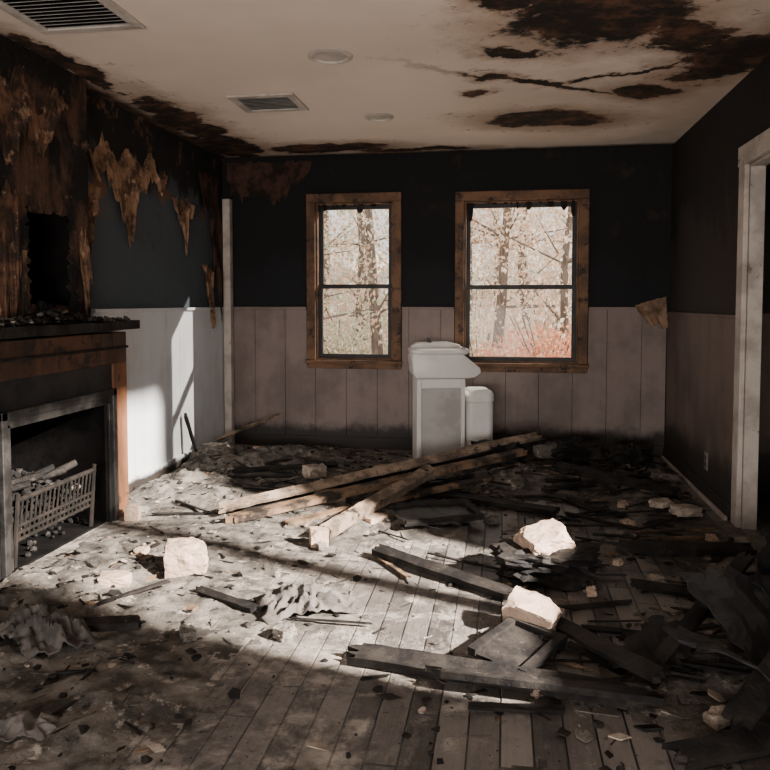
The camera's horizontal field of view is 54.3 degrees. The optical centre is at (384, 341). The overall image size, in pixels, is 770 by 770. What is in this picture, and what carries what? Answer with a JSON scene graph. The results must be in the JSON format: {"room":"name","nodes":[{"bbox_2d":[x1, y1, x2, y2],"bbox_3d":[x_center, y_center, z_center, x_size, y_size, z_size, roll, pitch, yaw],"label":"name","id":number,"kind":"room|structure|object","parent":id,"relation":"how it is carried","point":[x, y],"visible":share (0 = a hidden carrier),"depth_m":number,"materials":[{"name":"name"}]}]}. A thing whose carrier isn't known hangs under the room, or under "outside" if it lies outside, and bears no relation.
{"room":"fire-damaged room","nodes":[
{"label":"fire-damaged room","id":0,"kind":"room"},
{"bbox_2d":[0,34,90,319],"bbox_3d":[-1.928,-0.182,3.475,0.263,2.500,1.670,0,3,9],"label":"chimney breast","id":1,"kind":"object","parent":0,"point":[52,189],"visible":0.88,"depth_m":4.03,"materials":[{"name":"paint"}]},
{"bbox_2d":[0,179,21,317],"bbox_3d":[-1.792,-0.365,3.449,0.024,0.796,0.381,0,3,9],"label":"wallpaper","id":2,"kind":"object","parent":1,"relation":"attached to","point":[10,251],"visible":0.96,"depth_m":3.56,"materials":[{"name":"paper"}]},
{"bbox_2d":[0,65,68,166],"bbox_3d":[-1.781,-1.080,3.470,0.029,0.513,1.104,0,3,9],"label":"wallpaper","id":3,"kind":"object","parent":1,"relation":"attached to","point":[18,113],"visible":1,"depth_m":3.63,"materials":[{"name":"paper"}]},
{"bbox_2d":[79,225,92,314],"bbox_3d":[-1.672,-0.388,4.204,0.026,0.534,0.096,0,3,9],"label":"wallpaper","id":4,"kind":"object","parent":1,"relation":"attached to","point":[86,266],"visible":0.99,"depth_m":4.21,"materials":[{"name":"paper"}]},
{"bbox_2d":[25,89,222,336],"bbox_3d":[-2.189,-0.153,2.925,0.380,2.500,7.500,0,3,9],"label":"wall","id":5,"kind":"structure","parent":0,"point":[156,271],"depth_m":5.22,"materials":[{"name":"paint"}]},
{"bbox_2d":[88,181,100,251],"bbox_3d":[-1.723,-0.748,4.411,0.054,0.449,0.204,0,3,9],"label":"wallpaper","id":6,"kind":"object","parent":5,"relation":"attached to","point":[93,192],"visible":0.48,"depth_m":4.44,"materials":[{"name":"paper"}]},
{"bbox_2d":[87,131,167,247],"bbox_3d":[-1.646,-0.954,4.895,0.052,0.684,1.052,0,3,9],"label":"wallpaper","id":7,"kind":"object","parent":5,"relation":"attached to","point":[127,177],"visible":1,"depth_m":4.84,"materials":[{"name":"paper"}]},
{"bbox_2d":[91,307,222,312],"bbox_3d":[-1.569,-0.240,5.511,0.034,0.022,2.126,0,3,9],"label":"cap","id":8,"kind":"object","parent":5,"relation":"attached to","point":[195,308],"depth_m":5.11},
{"bbox_2d":[91,310,224,478],"bbox_3d":[-1.577,0.365,5.549,0.018,1.190,2.136,0,3,9],"label":"wainscoting","id":9,"kind":"structure","parent":5,"relation":"attached to","point":[175,359],"depth_m":5.52,"materials":[{"name":"paint"}]},
{"bbox_2d":[129,434,224,492],"bbox_3d":[-1.556,0.908,5.597,0.015,0.100,2.060,0,3,9],"label":"baseboard","id":10,"kind":"structure","parent":5,"relation":"attached to","point":[171,465],"depth_m":5.32,"materials":[{"name":"paint"}]},
{"bbox_2d":[171,195,194,255],"bbox_3d":[-1.523,-0.876,5.690,0.047,0.438,0.345,0,3,9],"label":"wallpaper","id":11,"kind":"object","parent":5,"relation":"attached to","point":[185,210],"visible":1,"depth_m":5.72,"materials":[{"name":"paper"}]},
{"bbox_2d":[202,264,215,328],"bbox_3d":[-1.443,-0.374,6.191,0.058,0.535,0.205,0,3,9],"label":"wallpaper","id":12,"kind":"object","parent":5,"relation":"attached to","point":[209,275],"visible":1,"depth_m":6.24,"materials":[{"name":"paper"}]},
{"bbox_2d":[200,172,222,319],"bbox_3d":[-1.428,-0.775,6.250,0.061,1.236,0.404,0,3,9],"label":"wallpaper","id":13,"kind":"object","parent":5,"relation":"attached to","point":[209,186],"visible":1,"depth_m":6.33,"materials":[{"name":"paper"}]},
{"bbox_2d":[222,199,234,444],"bbox_3d":[-1.360,-0.162,6.521,0.066,2.140,0.074,0,3,9],"label":"trim","id":14,"kind":"structure","parent":5,"relation":"attached to","point":[226,203],"depth_m":6.49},
{"bbox_2d":[0,0,769,158],"bbox_3d":[-0.173,-1.433,2.512,3.910,0.100,7.850,0,3,9],"label":"ceiling","id":15,"kind":"structure","parent":0,"point":[452,75],"depth_m":3.96,"materials":[{"name":"paint"}]},
{"bbox_2d":[0,0,144,34],"bbox_3d":[-1.365,-1.412,3.204,0.500,0.015,0.460,0,3,9],"label":"ceiling vent","id":16,"kind":"object","parent":15,"relation":"attached to","point":[48,17],"depth_m":3.25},
{"bbox_2d":[226,92,308,112],"bbox_3d":[-0.726,-1.490,4.680,0.420,0.014,0.380,0,3,9],"label":"ceiling vent","id":17,"kind":"object","parent":15,"relation":"attached to","point":[270,102],"depth_m":4.66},
{"bbox_2d":[307,48,352,64],"bbox_3d":[-0.278,-1.444,3.801,0.230,0.014,0.230,0,3,9],"label":"recessed light","id":18,"kind":"object","parent":15,"relation":"in","point":[329,56],"visible":1,"depth_m":3.79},
{"bbox_2d":[364,113,393,121],"bbox_3d":[-0.040,-1.509,5.047,0.200,0.014,0.200,0,3,9],"label":"recessed light","id":19,"kind":"object","parent":15,"relation":"in","point":[375,117],"visible":1,"depth_m":5.04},
{"bbox_2d":[0,445,769,769],"bbox_3d":[0.281,1.167,2.576,5.630,0.100,7.850,0,3,9],"label":"floor","id":20,"kind":"structure","parent":0,"point":[293,719],"depth_m":2.48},
{"bbox_2d":[0,308,139,581],"bbox_3d":[-1.939,0.486,3.882,0.764,1.322,1.380,0,3,9],"label":"fireplace","id":21,"kind":"object","parent":20,"relation":"on","point":[64,425],"visible":0.99,"depth_m":3.94,"materials":[{"name":"brown wood"}]},
{"bbox_2d":[0,320,139,338],"bbox_3d":[-1.700,-0.068,3.814,0.279,0.058,1.380,0,3,9],"label":"mantel shelf","id":22,"kind":"object","parent":21,"relation":"attached to","point":[17,329],"depth_m":3.77,"materials":[{"name":"brown wood"}]},
{"bbox_2d":[124,504,140,521],"bbox_3d":[-1.452,0.983,4.317,0.080,0.084,0.073,0,3,-3],"label":"brick","id":23,"kind":"object","parent":20,"relation":"on","point":[132,512],"visible":1,"depth_m":4.28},
{"bbox_2d":[272,621,297,641],"bbox_3d":[-0.373,1.081,2.804,0.069,0.047,0.090,2,4,39],"label":"chunk","id":24,"kind":"object","parent":20,"relation":"on","point":[283,631],"visible":1,"depth_m":2.78,"materials":[{"name":"beige stone"}]},
{"bbox_2d":[363,512,387,524],"bbox_3d":[-0.066,1.003,4.240,0.136,0.052,0.116,-3,4,-42],"label":"chunk","id":25,"kind":"object","parent":20,"relation":"on","point":[374,518],"visible":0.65,"depth_m":4.20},
{"bbox_2d":[3,458,751,769],"bbox_3d":[0.206,0.978,4.014,3.274,0.141,4.175,0,3,9],"label":"charred debris","id":26,"kind":"object","parent":20,"relation":"on","point":[584,503],"visible":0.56,"depth_m":3.58,"materials":[{"name":"brown wood"}]},
{"bbox_2d":[648,497,673,508],"bbox_3d":[1.673,0.971,4.530,0.145,0.046,0.105,-2,4,-37],"label":"chunk","id":27,"kind":"object","parent":26,"relation":"on","point":[661,503],"visible":0.96,"depth_m":4.50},
{"bbox_2d":[0,439,755,769],"bbox_3d":[0.055,0.955,3.928,3.608,0.200,4.703,0,3,9],"label":"rubble","id":28,"kind":"object","parent":20,"relation":"on","point":[584,735],"visible":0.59,"depth_m":2.97,"materials":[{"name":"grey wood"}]},
{"bbox_2d":[471,439,526,468],"bbox_3d":[0.814,0.806,5.387,0.394,0.206,0.320,-1,3,-22],"label":"debris pile","id":29,"kind":"object","parent":28,"relation":"on","point":[514,445],"visible":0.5,"depth_m":5.28,"materials":[{"name":"brown wood"}]},
{"bbox_2d":[218,431,541,513],"bbox_3d":[0.081,0.824,4.920,2.409,0.273,0.074,-2,3,-29],"label":"wooden plank","id":30,"kind":"object","parent":29,"relation":"on","point":[225,506],"visible":1,"depth_m":4.80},
{"bbox_2d":[0,441,769,769],"bbox_3d":[0.032,0.957,3.899,3.600,0.179,4.797,0,3,9],"label":"debris","id":31,"kind":"object","parent":20,"relation":"on","point":[189,682],"visible":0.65,"depth_m":3.00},
{"bbox_2d":[0,710,59,741],"bbox_3d":[-1.064,1.105,2.179,0.230,0.055,0.148,0,3,-8],"label":"crumpled cloth","id":32,"kind":"object","parent":31,"relation":"on","point":[14,724],"visible":0.98,"depth_m":2.16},
{"bbox_2d":[0,603,101,658],"bbox_3d":[-1.258,1.023,2.751,0.413,0.120,0.254,2,4,37],"label":"crumpled cloth","id":33,"kind":"object","parent":31,"relation":"on","point":[37,628],"visible":1,"depth_m":2.69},
{"bbox_2d":[0,615,140,637],"bbox_3d":[-1.315,1.063,2.785,0.784,0.056,0.069,-1,3,-11],"label":"plank","id":34,"kind":"object","parent":31,"relation":"on","point":[120,622],"visible":0.48,"depth_m":2.83,"materials":[{"name":"brown wood"}]},
{"bbox_2d":[73,539,123,554],"bbox_3d":[-1.402,1.018,3.673,0.216,0.042,0.146,-2,4,-37],"label":"chunk","id":35,"kind":"object","parent":31,"relation":"on","point":[112,545],"visible":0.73,"depth_m":3.66,"materials":[{"name":"white stone"}]},
{"bbox_2d":[97,569,132,587],"bbox_3d":[-1.173,1.033,3.261,0.142,0.056,0.108,-1,3,-15],"label":"block","id":36,"kind":"object","parent":31,"relation":"on","point":[119,578],"visible":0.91,"depth_m":3.23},
{"bbox_2d":[164,537,208,578],"bbox_3d":[-0.916,0.991,3.460,0.203,0.158,0.183,0,3,-9],"label":"block","id":37,"kind":"object","parent":31,"relation":"on","point":[183,556],"visible":0.99,"depth_m":3.39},
{"bbox_2d":[179,624,197,642],"bbox_3d":[-0.735,1.084,2.790,0.054,0.044,0.102,-2,3,-28],"label":"chunk","id":38,"kind":"object","parent":31,"relation":"on","point":[187,633],"visible":1,"depth_m":2.76,"materials":[{"name":"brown stone"}]},
{"bbox_2d":[194,585,261,612],"bbox_3d":[-0.659,1.068,3.111,0.386,0.028,0.047,2,4,35],"label":"plank","id":39,"kind":"object","parent":31,"relation":"on","point":[246,606],"visible":1,"depth_m":3.09,"materials":[{"name":"brown wood"}]},
{"bbox_2d":[214,414,279,440],"bbox_3d":[-1.137,0.703,6.211,0.578,0.170,0.037,-2,4,-36],"label":"wooden lath","id":40,"kind":"object","parent":31,"relation":"on","point":[275,415],"visible":1,"depth_m":6.19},
{"bbox_2d":[232,462,337,473],"bbox_3d":[-0.715,0.907,5.410,0.767,0.035,0.060,-1,3,-17],"label":"plank","id":41,"kind":"object","parent":31,"relation":"on","point":[243,470],"visible":0.82,"depth_m":5.37,"materials":[{"name":"brown wood"}]},
{"bbox_2d":[249,582,358,624],"bbox_3d":[-0.333,1.039,3.079,0.419,0.094,0.274,-1,3,-15],"label":"crumpled cloth","id":42,"kind":"object","parent":31,"relation":"on","point":[298,598],"visible":1,"depth_m":3.03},
{"bbox_2d":[302,463,326,478],"bbox_3d":[-0.493,0.901,5.244,0.157,0.092,0.125,-2,4,-36],"label":"chunk","id":43,"kind":"object","parent":31,"relation":"on","point":[311,471],"visible":1,"depth_m":5.21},
{"bbox_2d":[309,526,328,547],"bbox_3d":[-0.340,1.002,3.857,0.097,0.096,0.084,-1,3,-14],"label":"chunk","id":44,"kind":"object","parent":31,"relation":"on","point":[316,533],"visible":0.88,"depth_m":3.82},
{"bbox_2d":[225,448,526,523],"bbox_3d":[0.044,0.885,4.752,2.182,0.213,0.087,-2,3,-30],"label":"wooden plank","id":45,"kind":"object","parent":31,"relation":"on","point":[276,508],"visible":0.91,"depth_m":4.59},
{"bbox_2d":[319,464,435,539],"bbox_3d":[-0.010,0.915,4.408,0.089,0.183,1.176,2,4,32],"label":"wooden post","id":46,"kind":"object","parent":31,"relation":"on","point":[337,524],"visible":0.98,"depth_m":4.32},
{"bbox_2d":[284,475,494,526],"bbox_3d":[0.082,0.954,4.580,1.516,0.098,0.068,-2,4,-32],"label":"wooden plank","id":47,"kind":"object","parent":31,"relation":"on","point":[292,521],"visible":0.77,"depth_m":4.61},
{"bbox_2d":[391,498,485,526],"bbox_3d":[0.298,0.963,4.241,0.483,0.068,0.276,-1,3,-16],"label":"panel","id":48,"kind":"object","parent":31,"relation":"on","point":[460,510],"visible":1,"depth_m":4.23,"materials":[{"name":"wood"}]},
{"bbox_2d":[533,441,556,458],"bbox_3d":[1.250,0.821,5.705,0.209,0.104,0.147,-1,3,-19],"label":"chunk","id":49,"kind":"object","parent":31,"relation":"on","point":[542,450],"visible":0.55,"depth_m":5.63,"materials":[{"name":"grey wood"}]},
{"bbox_2d":[552,461,679,495],"bbox_3d":[1.522,0.908,5.003,0.836,0.122,0.091,2,4,34],"label":"plank","id":50,"kind":"object","parent":31,"relation":"on","point":[654,487],"visible":1,"depth_m":4.97,"materials":[{"name":"brown wood"}]},
{"bbox_2d":[609,615,703,689],"bbox_3d":[0.922,1.046,2.560,0.387,0.089,0.189,-3,4,-44],"label":"sheet","id":51,"kind":"object","parent":31,"relation":"on","point":[645,642],"visible":0.64,"depth_m":2.57,"materials":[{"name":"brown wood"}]},
{"bbox_2d":[654,552,754,662],"bbox_3d":[1.151,0.958,2.703,0.670,0.276,0.060,-2,4,-39],"label":"plank","id":52,"kind":"object","parent":51,"relation":"on","point":[699,611],"visible":0.59,"depth_m":2.65,"materials":[{"name":"brown wood"}]},
{"bbox_2d":[617,540,757,555],"bbox_3d":[1.474,1.010,3.682,0.660,0.040,0.098,0,3,4],"label":"plank","id":53,"kind":"object","parent":31,"relation":"on","point":[626,546],"visible":0.99,"depth_m":3.65,"materials":[{"name":"brown wood"}]},
{"bbox_2d":[663,626,769,682],"bbox_3d":[1.158,0.985,2.200,0.633,0.218,0.356,2,4,36],"label":"sheet","id":54,"kind":"object","parent":31,"relation":"on","point":[682,635],"visible":0.94,"depth_m":2.23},
{"bbox_2d":[721,652,769,730],"bbox_3d":[1.225,0.959,2.290,0.764,0.177,0.085,-3,4,-42],"label":"plank","id":55,"kind":"object","parent":54,"relation":"on","point":[748,706],"visible":0.95,"depth_m":2.11,"materials":[{"name":"brown wood"}]},
{"bbox_2d":[702,705,730,730],"bbox_3d":[0.995,1.114,2.225,0.100,0.040,0.070,-1,3,-22],"label":"chunk","id":56,"kind":"object","parent":31,"relation":"on","point":[712,717],"visible":0.61,"depth_m":2.20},
{"bbox_2d":[676,565,769,665],"bbox_3d":[1.354,0.947,2.574,0.640,0.289,0.350,-1,3,-20],"label":"sheet","id":57,"kind":"object","parent":31,"relation":"on","point":[740,607],"visible":0.98,"depth_m":2.54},
{"bbox_2d":[751,528,769,600],"bbox_3d":[1.513,0.917,2.816,0.223,0.320,0.437,2,4,33],"label":"sheet","id":58,"kind":"object","parent":31,"relation":"on","point":[763,556],"visible":0.89,"depth_m":2.85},
{"bbox_2d":[233,438,546,511],"bbox_3d":[0.132,0.857,5.011,2.390,0.240,0.074,-2,3,-28],"label":"wooden plank","id":59,"kind":"object","parent":20,"relation":"on","point":[542,440],"visible":0.4,"depth_m":4.93,"materials":[{"name":"brown wood"}]},
{"bbox_2d":[372,544,512,600],"bbox_3d":[0.242,1.038,3.411,0.808,0.054,0.074,3,4,43],"label":"plank","id":60,"kind":"object","parent":20,"relation":"on","point":[492,588],"visible":0.97,"depth_m":3.37,"materials":[{"name":"brown wood"}]},
{"bbox_2d":[408,338,493,458],"bbox_3d":[0.512,0.458,5.856,0.643,0.972,0.380,0,3,-4],"label":"pedestal sink","id":61,"kind":"object","parent":20,"relation":"on","point":[448,415],"visible":0.87,"depth_m":5.72,"materials":[{"name":"white ceramic"}]},
{"bbox_2d":[410,342,460,348],"bbox_3d":[0.405,0.029,5.954,0.404,0.059,0.105,0,3,-4],"label":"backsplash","id":62,"kind":"structure","parent":61,"relation":"on","point":[417,345],"depth_m":5.90,"materials":[{"name":"white ceramic"}]},
{"bbox_2d":[408,346,480,378],"bbox_3d":[0.455,0.155,5.835,0.582,0.227,0.458,0,3,9],"label":"basin","id":63,"kind":"object","parent":61,"relation":"in","point":[425,362],"depth_m":5.67,"materials":[{"name":"white ceramic"}]},
{"bbox_2d":[407,487,559,514],"bbox_3d":[0.533,0.977,4.683,1.126,0.032,0.114,2,3,30],"label":"plank","id":64,"kind":"object","parent":20,"relation":"on","point":[477,499],"visible":0.7,"depth_m":4.57,"materials":[{"name":"brown wood"}]},
{"bbox_2d":[346,643,628,709],"bbox_3d":[0.308,1.090,2.475,0.943,0.054,0.101,1,3,19],"label":"plank","id":65,"kind":"object","parent":20,"relation":"on","point":[377,656],"visible":0.56,"depth_m":2.50,"materials":[{"name":"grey wood"}]},
{"bbox_2d":[425,665,665,705],"bbox_3d":[0.488,1.073,2.362,0.747,0.040,0.079,1,3,16],"label":"plank","id":66,"kind":"object","parent":65,"relation":"on","point":[505,678],"visible":1,"depth_m":2.34,"materials":[{"name":"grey wood"}]},
{"bbox_2d":[466,617,567,672],"bbox_3d":[0.470,1.064,2.636,0.237,0.058,0.360,2,4,35],"label":"panel","id":67,"kind":"object","parent":20,"relation":"on","point":[517,642],"visible":0.9,"depth_m":2.63,"materials":[{"name":"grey wood"}]},
{"bbox_2d":[502,586,561,630],"bbox_3d":[0.558,1.023,2.844,0.204,0.129,0.155,2,3,30],"label":"block","id":68,"kind":"object","parent":20,"relation":"on","point":[532,607],"visible":0.86,"depth_m":2.81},
{"bbox_2d":[489,538,602,590],"bbox_3d":[0.727,0.988,3.413,0.514,0.170,0.369,0,3,9],"label":"debris pile","id":69,"kind":"object","parent":20,"relation":"on","point":[569,569],"visible":0.87,"depth_m":3.28,"materials":[{"name":"brown wood"}]},
{"bbox_2d":[513,518,576,554],"bbox_3d":[0.725,0.903,3.401,0.233,0.150,0.199,-1,3,-22],"label":"block","id":70,"kind":"object","parent":69,"relation":"on","point":[546,537],"visible":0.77,"depth_m":3.35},
{"bbox_2d":[555,617,664,683],"bbox_3d":[0.735,1.055,2.627,0.069,0.108,0.675,-1,3,-21],"label":"plank","id":71,"kind":"object","parent":20,"relation":"on","point":[605,648],"visible":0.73,"depth_m":2.52,"materials":[{"name":"brown wood"}]},
{"bbox_2d":[630,578,695,598],"bbox_3d":[1.343,1.047,3.113,0.638,0.057,0.061,2,3,30],"label":"plank","id":72,"kind":"object","parent":20,"relation":"on","point":[640,584],"visible":0.55,"depth_m":3.20,"materials":[{"name":"brown wood"}]},
{"bbox_2d":[669,504,702,516],"bbox_3d":[1.740,0.975,4.337,0.179,0.059,0.128,0,3,9],"label":"chunk","id":73,"kind":"object","parent":20,"relation":"on","point":[681,510],"visible":1,"depth_m":4.29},
{"bbox_2d":[661,721,769,769],"bbox_3d":[1.132,1.097,2.107,0.754,0.073,0.089,-1,3,-15],"label":"plank","id":74,"kind":"object","parent":20,"relation":"on","point":[737,744],"visible":0.98,"depth_m":2.04,"materials":[{"name":"brown wood"}]},
{"bbox_2d":[222,145,672,446],"bbox_3d":[0.444,-0.334,6.375,4.040,2.500,0.150,0,3,9],"label":"wall","id":75,"kind":"structure","parent":0,"point":[630,187],"depth_m":6.25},
{"bbox_2d":[227,159,310,204],"bbox_3d":[-1.002,-1.370,6.458,0.751,0.391,0.021,0,3,9],"label":"wallpaper","id":76,"kind":"object","parent":75,"relation":"attached to","point":[262,179],"visible":1,"depth_m":6.46,"materials":[{"name":"paper"}]},
{"bbox_2d":[305,192,401,368],"bbox_3d":[-0.258,-0.518,6.442,0.840,1.490,0.220,0,3,9],"label":"window frame","id":77,"kind":"structure","parent":75,"relation":"attached to","point":[394,199],"depth_m":6.37,"materials":[{"name":"brown wood"}]},
{"bbox_2d":[319,205,390,357],"bbox_3d":[-0.253,-0.519,6.473,0.638,1.310,0.075,0,3,9],"label":"window","id":78,"kind":"structure","parent":75,"relation":"in","point":[321,286],"depth_m":6.46,"materials":[{"name":"black metal"}]},
{"bbox_2d":[233,307,636,309],"bbox_3d":[0.430,-0.282,6.287,3.680,0.025,0.034,0,3,9],"label":"cap","id":79,"kind":"object","parent":75,"relation":"attached to","point":[234,308],"depth_m":6.30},
{"bbox_2d":[235,433,662,457],"bbox_3d":[0.428,0.870,6.337,3.670,0.100,0.017,0,3,9],"label":"baseboard","id":80,"kind":"structure","parent":75,"relation":"attached to","point":[240,438],"depth_m":6.46,"materials":[{"name":"paint"}]},
{"bbox_2d":[233,310,665,446],"bbox_3d":[0.429,0.324,6.327,3.696,1.190,0.018,0,3,9],"label":"wainscoting","id":81,"kind":"structure","parent":75,"relation":"attached to","point":[272,376],"depth_m":6.30,"materials":[{"name":"paint"}]},
{"bbox_2d":[466,201,575,220],"bbox_3d":[1.113,-1.088,6.164,0.884,0.172,0.012,0,3,9],"label":"burnt tatters","id":82,"kind":"object","parent":75,"relation":"attached to","point":[469,210],"visible":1,"depth_m":6.15,"materials":[{"name":"black fabric"}]},
{"bbox_2d":[466,202,576,361],"bbox_3d":[1.130,-0.498,6.255,0.898,1.310,0.075,0,3,9],"label":"window","id":83,"kind":"structure","parent":75,"relation":"in","point":[468,287],"depth_m":6.23,"materials":[{"name":"black metal"}]},
{"bbox_2d":[455,189,589,372],"bbox_3d":[1.125,-0.496,6.223,1.100,1.490,0.220,0,3,9],"label":"window frame","id":84,"kind":"structure","parent":75,"relation":"attached to","point":[581,196],"depth_m":6.14,"materials":[{"name":"brown wood"}]},
{"bbox_2d":[635,297,667,329],"bbox_3d":[2.110,-0.229,5.925,0.244,0.264,0.162,0,3,9],"label":"flap","id":85,"kind":"object","parent":75,"relation":"attached to","point":[653,312],"visible":1,"depth_m":5.95,"materials":[{"name":"paper"}]},
{"bbox_2d":[669,54,769,513],"bbox_3d":[1.727,-0.121,2.305,0.070,2.500,7.500,0,3,9],"label":"wall","id":86,"kind":"structure","parent":0,"point":[705,169],"depth_m":4.78,"materials":[{"name":"paint"}]},
{"bbox_2d":[661,447,729,520],"bbox_3d":[2.099,0.936,5.171,0.036,0.090,1.760,0,3,9],"label":"baseboard","id":87,"kind":"structure","parent":86,"relation":"attached to","point":[721,507],"depth_m":4.92,"materials":[{"name":"paint"}]},
{"bbox_2d":[665,314,734,520],"bbox_3d":[2.126,0.402,5.131,0.018,1.160,1.806,0,3,9],"label":"wainscoting","id":88,"kind":"structure","parent":86,"relation":"attached to","point":[700,349],"depth_m":4.93,"materials":[{"name":"paint"}]},
{"bbox_2d":[666,311,735,318],"bbox_3d":[2.119,-0.187,5.097,0.030,0.020,1.796,0,3,9],"label":"cap","id":89,"kind":"object","parent":86,"relation":"attached to","point":[668,312],"depth_m":4.87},
{"bbox_2d":[731,128,769,529],"bbox_3d":[1.927,0.004,3.654,0.105,2.110,1.150,0,3,9],"label":"door frame","id":90,"kind":"structure","parent":86,"relation":"attached to","point":[758,167],"depth_m":4.10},
{"bbox_2d":[757,164,769,493],"bbox_3d":[2.835,-0.254,4.850,1.320,2.500,0.120,0,3,9],"label":"wall","id":91,"kind":"structure","parent":0,"point":[764,415],"depth_m":4.87,"materials":[{"name":"paint"}]},
{"label":"outside","id":92,"kind":"structure","parent":0,"visible":0},
{"bbox_2d":[330,332,569,355],"bbox_3d":[3.911,0.355,24.745,120.000,0.100,130.000,0,3,9],"label":"lawn","id":93,"kind":"structure","parent":92,"point":[483,332],"depth_m":31.78,"materials":[{"name":"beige plant"}]},
{"bbox_2d":[323,313,387,353],"bbox_3d":[-1.010,0.030,16.383,3.179,1.443,2.540,0,3,0],"label":"shrub","id":94,"kind":"object","parent":93,"relation":"on","point":[357,349],"visible":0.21,"depth_m":16.14,"materials":[{"name":"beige plant"}]},
{"bbox_2d":[323,293,387,348],"bbox_3d":[-1.028,-0.558,22.447,4.748,1.984,3.816,1,3,26],"label":"shrub","id":95,"kind":"object","parent":93,"relation":"on","point":[361,308],"visible":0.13,"depth_m":22.13,"materials":[{"name":"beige plant"}]},
{"bbox_2d":[323,210,387,334],"bbox_3d":[-2.376,-4.277,19.621,6.632,9.729,6.319,-1,3,-17],"label":"autumn tree","id":96,"kind":"object","parent":93,"relation":"on","point":[334,294],"visible":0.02,"depth_m":20.05,"materials":[{"name":"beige plant"}]},
{"bbox_2d":[323,210,388,353],"bbox_3d":[-1.812,-3.271,13.238,7.330,8.884,5.998,-1,3,-14],"label":"autumn tree","id":97,"kind":"object","parent":93,"relation":"on","point":[359,320],"visible":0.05,"depth_m":14.06,"materials":[{"name":"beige plant"}]},
{"bbox_2d":[323,210,388,351],"bbox_3d":[-1.008,-5.013,22.116,7.149,11.205,5.714,-2,4,-39],"label":"autumn tree","id":98,"kind":"object","parent":93,"relation":"on","point":[362,254],"visible":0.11,"depth_m":22.18,"materials":[{"name":"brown plant"}]},
{"bbox_2d":[323,209,388,334],"bbox_3d":[-2.042,-5.763,28.527,6.744,11.918,6.409,2,4,37],"label":"autumn tree","id":99,"kind":"object","parent":93,"relation":"on","point":[326,213],"visible":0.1,"depth_m":28.39,"materials":[{"name":"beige plant"}]},
{"bbox_2d":[362,312,492,353],"bbox_3d":[1.176,-0.300,20.061,4.087,1.700,3.143,0,3,9],"label":"shrub","id":100,"kind":"object","parent":93,"relation":"on","point":[471,317],"visible":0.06,"depth_m":19.76,"materials":[{"name":"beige plant"}]},
{"bbox_2d":[323,208,562,353],"bbox_3d":[0.180,-3.862,14.738,6.574,9.727,6.793,0,3,9],"label":"autumn tree","id":101,"kind":"object","parent":93,"relation":"on","point":[376,343],"visible":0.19,"depth_m":14.90,"materials":[{"name":"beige plant"}]},
{"bbox_2d":[329,233,571,331],"bbox_3d":[7.006,-3.905,44.093,80.127,6.384,13.202,0,3,9],"label":"wooded ridge","id":102,"kind":"object","parent":93,"relation":"on","point":[378,253],"visible":0.02,"depth_m":43.28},
{"bbox_2d":[338,207,571,349],"bbox_3d":[2.557,-4.068,16.842,6.722,9.591,6.239,2,4,38],"label":"autumn tree","id":103,"kind":"object","parent":93,"relation":"on","point":[503,278],"visible":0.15,"depth_m":16.57,"materials":[{"name":"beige plant"}]},
{"bbox_2d":[377,208,566,333],"bbox_3d":[2.631,-4.837,21.750,5.827,10.617,5.738,-2,4,-37],"label":"autumn tree","id":104,"kind":"object","parent":93,"relation":"on","point":[517,220],"visible":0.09,"depth_m":21.72,"materials":[{"name":"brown plant"}]},
{"bbox_2d":[385,207,571,356],"bbox_3d":[3.766,-2.778,13.993,6.141,7.299,6.331,-2,4,-38],"label":"autumn tree","id":105,"kind":"object","parent":93,"relation":"on","point":[564,260],"visible":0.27,"depth_m":14.14,"materials":[{"name":"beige plant"}]},
{"bbox_2d":[470,333,510,356],"bbox_3d":[1.850,0.331,14.933,1.910,0.991,1.477,0,3,6],"label":"shrub","id":106,"kind":"object","parent":93,"relation":"on","point":[474,346],"visible":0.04,"depth_m":14.74,"materials":[{"name":"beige plant"}]},
{"bbox_2d":[470,289,549,352],"bbox_3d":[2.943,-0.775,24.816,5.365,2.160,4.230,0,3,9],"label":"shrub","id":107,"kind":"object","parent":93,"relation":"on","point":[491,303],"visible":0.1,"depth_m":24.52,"materials":[{"name":"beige plant"}]},
{"bbox_2d":[472,208,554,340],"bbox_3d":[4.856,-5.889,30.668,6.470,11.758,6.047,-1,3,-18],"label":"autumn tree","id":108,"kind":"object","parent":93,"relation":"on","point":[494,222],"visible":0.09,"depth_m":30.46,"materials":[{"name":"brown plant"}]},
{"bbox_2d":[470,291,570,356],"bbox_3d":[4.107,-0.364,19.599,4.557,1.894,3.538,0,3,9],"label":"shrub","id":109,"kind":"object","parent":93,"relation":"on","point":[534,312],"visible":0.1,"depth_m":19.44,"materials":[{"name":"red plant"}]},
{"bbox_2d":[470,207,571,349],"bbox_3d":[5.411,-4.265,17.863,6.928,10.168,6.664,-2,3,-28],"label":"autumn tree","id":110,"kind":"object","parent":93,"relation":"on","point":[555,238],"visible":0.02,"depth_m":18.57,"materials":[{"name":"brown plant"}]},
{"bbox_2d":[472,207,571,351],"bbox_3d":[4.429,-5.409,23.773,6.702,11.548,5.568,-2,3,-30],"label":"autumn tree","id":111,"kind":"object","parent":93,"relation":"on","point":[523,255],"visible":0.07,"depth_m":23.44,"materials":[{"name":"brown plant"}]},
{"bbox_2d":[475,315,570,356],"bbox_3d":[2.783,0.243,12.744,3.149,1.398,2.442,0,3,9],"label":"shrub","id":112,"kind":"object","parent":93,"relation":"on","point":[535,346],"visible":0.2,"depth_m":12.61,"materials":[{"name":"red plant"}]},
{"bbox_2d":[489,207,571,318],"bbox_3d":[6.775,-5.320,27.136,7.022,11.022,6.272,-1,3,-14],"label":"autumn tree","id":113,"kind":"object","parent":93,"relation":"on","point":[538,207],"visible":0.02,"depth_m":27.03,"materials":[{"name":"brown plant"}]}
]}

